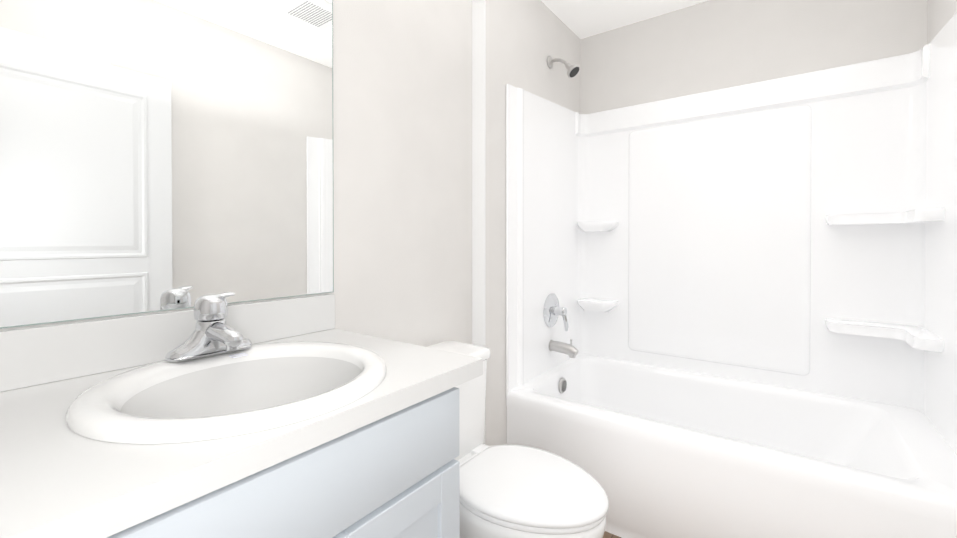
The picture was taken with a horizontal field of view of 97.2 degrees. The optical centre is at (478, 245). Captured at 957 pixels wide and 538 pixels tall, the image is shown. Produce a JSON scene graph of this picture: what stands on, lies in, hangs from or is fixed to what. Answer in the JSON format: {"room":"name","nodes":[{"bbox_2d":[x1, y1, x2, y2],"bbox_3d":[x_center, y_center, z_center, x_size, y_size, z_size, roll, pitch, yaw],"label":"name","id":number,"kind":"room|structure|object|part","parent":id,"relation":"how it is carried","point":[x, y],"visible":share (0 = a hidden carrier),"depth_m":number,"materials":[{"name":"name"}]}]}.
{"room":"bathroom","nodes":[
{"label":"bathroom","id":0,"kind":"room"},
{"bbox_2d":[0,0,471,346],"bbox_3d":[-0.611,-0.059,1.062,0.100,2.320,1.850,0,1,36],"label":"wall","id":1,"kind":"structure","parent":0,"point":[402,129],"depth_m":1.45,"materials":[{"name":"paint"}]},
{"bbox_2d":[0,0,333,328],"bbox_3d":[-0.739,-0.389,0.794,0.006,1.056,1.064,0,1,36],"label":"mirror","id":2,"kind":"object","parent":1,"relation":"attached to","point":[156,155],"depth_m":0.89,"materials":[{"name":"clear glass"}]},
{"bbox_3d":[-0.739,0.138,0.798,0.006,0.002,1.064,0,1,36],"label":"bottom mirror edge","id":3,"kind":"part","parent":2,"relation":"part of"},
{"bbox_3d":[-0.424,-0.394,1.222,0.006,1.054,0.002,0,1,36],"label":"mirror edge","id":4,"kind":"part","parent":2,"relation":"part of","materials":[{"name":"silver metal"}]},
{"bbox_2d":[0,294,334,391],"bbox_3d":[-0.734,0.193,0.792,0.019,0.100,1.061,0,1,36],"label":"backsplash","id":5,"kind":"structure","parent":1,"relation":"attached to","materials":[{"name":"stone"}]},
{"bbox_2d":[485,0,579,445],"bbox_3d":[0.282,-0.068,2.220,0.165,2.320,1.075,0,1,36],"label":"wall","id":6,"kind":"structure","parent":0,"point":[525,39],"depth_m":1.84,"materials":[{"name":"paint"}]},
{"bbox_2d":[472,0,485,443],"bbox_3d":[0.001,-0.064,1.755,0.063,2.319,0.006,0,1,36],"label":"wall jog","id":7,"kind":"object","parent":6,"relation":"attached to","point":[478,144],"visible":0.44,"depth_m":1.75,"materials":[{"name":"white paint"}]},
{"bbox_2d":[603,531,620,537],"bbox_3d":[0.354,1.151,1.028,1.707,0.100,2.925,0,1,36],"label":"floor","id":8,"kind":"structure","parent":0,"point":[608,535],"depth_m":1.59,"materials":[{"name":"wood"}]},
{"bbox_2d":[0,292,482,537],"bbox_3d":[-0.523,0.602,0.640,0.542,1.004,1.061,0,1,36],"label":"bathroom vanity","id":9,"kind":"object","parent":8,"relation":"on","point":[212,416],"visible":1,"depth_m":0.67,"materials":[{"name":"grey paint"}]},
{"bbox_2d":[165,292,251,361],"bbox_3d":[-0.521,0.161,0.852,0.150,0.124,0.160,0,1,36],"label":"faucet","id":10,"kind":"object","parent":9,"relation":"on","point":[212,340],"depth_m":0.85,"materials":[{"name":"silver metal"}]},
{"bbox_2d":[66,341,385,443],"bbox_3d":[-0.406,0.302,0.756,0.466,0.156,0.476,0,1,36],"label":"sink","id":11,"kind":"object","parent":9,"relation":"in","point":[251,393],"depth_m":0.74,"materials":[{"name":"white ceramic"}]},
{"bbox_3d":[-0.335,0.359,0.463,0.018,0.137,0.978,0,1,36],"label":"drawer","id":12,"kind":"part","parent":9,"relation":"part of","materials":[{"name":"grey paint"}]},
{"bbox_3d":[-0.141,0.711,0.729,0.018,0.549,0.324,0,1,36],"label":"door","id":13,"kind":"part","parent":9,"relation":"part of","materials":[{"name":"grey paint"}]},
{"bbox_2d":[426,341,608,537],"bbox_3d":[0.042,0.730,1.258,0.690,0.738,0.404,0,1,36],"label":"toilet","id":14,"kind":"object","parent":8,"relation":"on","point":[514,491],"visible":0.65,"depth_m":1.14,"materials":[{"name":"white ceramic"}]},
{"bbox_3d":[-0.150,0.379,1.396,0.214,0.038,0.404,0,1,36],"label":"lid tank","id":15,"kind":"part","parent":14,"relation":"part of","materials":[{"name":"white ceramic"}]},
{"bbox_3d":[-0.152,0.562,1.399,0.198,0.328,0.388,0,1,36],"label":"tank","id":16,"kind":"part","parent":14,"relation":"part of","materials":[{"name":"white ceramic"}]},
{"bbox_3d":[0.146,0.684,1.180,0.416,0.015,0.349,0,1,36],"label":"seat","id":17,"kind":"part","parent":14,"relation":"part of","materials":[{"name":"white plastic"}]},
{"bbox_3d":[0.148,0.662,1.179,0.425,0.022,0.359,0,1,36],"label":"lid","id":18,"kind":"part","parent":14,"relation":"part of","materials":[{"name":"white plastic"}]},
{"bbox_2d":[506,12,956,537],"bbox_3d":[0.943,0.057,1.763,1.438,2.076,0.825,0,1,36],"label":"bathtub","id":19,"kind":"object","parent":8,"relation":"on","point":[731,312],"visible":1,"depth_m":1.86,"materials":[{"name":"white plastic"}]},
{"bbox_3d":[0.438,0.519,2.152,0.147,0.089,0.060,0,1,36],"label":"spout","id":20,"kind":"part","parent":19,"relation":"part of","materials":[{"name":"silver metal"}]},
{"bbox_2d":[577,221,618,231],"bbox_3d":[0.671,-0.107,2.398,0.221,0.056,0.123,0,1,36],"label":"shelf","id":21,"kind":"object","parent":19,"relation":"attached to","point":[582,226],"depth_m":2.35,"materials":[{"name":"white plastic"}]},
{"bbox_2d":[577,299,618,311],"bbox_3d":[0.671,0.341,2.402,0.221,0.056,0.123,0,1,36],"label":"shelf","id":22,"kind":"object","parent":19,"relation":"attached to","point":[583,305],"depth_m":2.37,"materials":[{"name":"white plastic"}]},
{"bbox_2d":[506,354,956,537],"bbox_3d":[0.943,0.872,1.770,1.438,0.447,0.823,0,1,36],"label":"tub","id":23,"kind":"object","parent":19,"relation":"attached to","point":[675,451],"depth_m":1.54,"materials":[{"name":"white plastic"}]},
{"bbox_2d":[825,318,943,351],"bbox_3d":[1.551,0.340,1.637,0.303,0.042,0.310,0,1,36],"label":"shelf","id":24,"kind":"object","parent":19,"relation":"attached to","point":[921,336],"depth_m":1.66,"materials":[{"name":"white plastic"}]},
{"bbox_2d":[826,208,944,224],"bbox_3d":[1.551,-0.108,1.634,0.303,0.042,0.310,0,1,36],"label":"shelf","id":25,"kind":"object","parent":19,"relation":"attached to","point":[919,216],"depth_m":1.66,"materials":[{"name":"white plastic"}]},
{"bbox_2d":[541,0,708,38],"bbox_3d":[0.354,-1.269,1.009,1.707,0.100,2.925,0,1,36],"label":"ceiling","id":26,"kind":"structure","parent":0,"point":[581,19],"depth_m":2.21,"materials":[{"name":"paint"}]},
{"bbox_2d":[580,0,926,113],"bbox_3d":[1.218,-0.068,2.136,1.442,2.320,0.100,0,1,36],"label":"wall","id":27,"kind":"structure","parent":0,"point":[709,45],"depth_m":2.05,"materials":[{"name":"paint"}]},
{"bbox_2d":[927,0,956,43],"bbox_3d":[1.031,-0.056,0.582,0.100,2.320,2.825,0,1,36],"label":"wall","id":28,"kind":"structure","parent":0,"point":[940,14],"depth_m":1.55,"materials":[{"name":"paint"}]}
]}

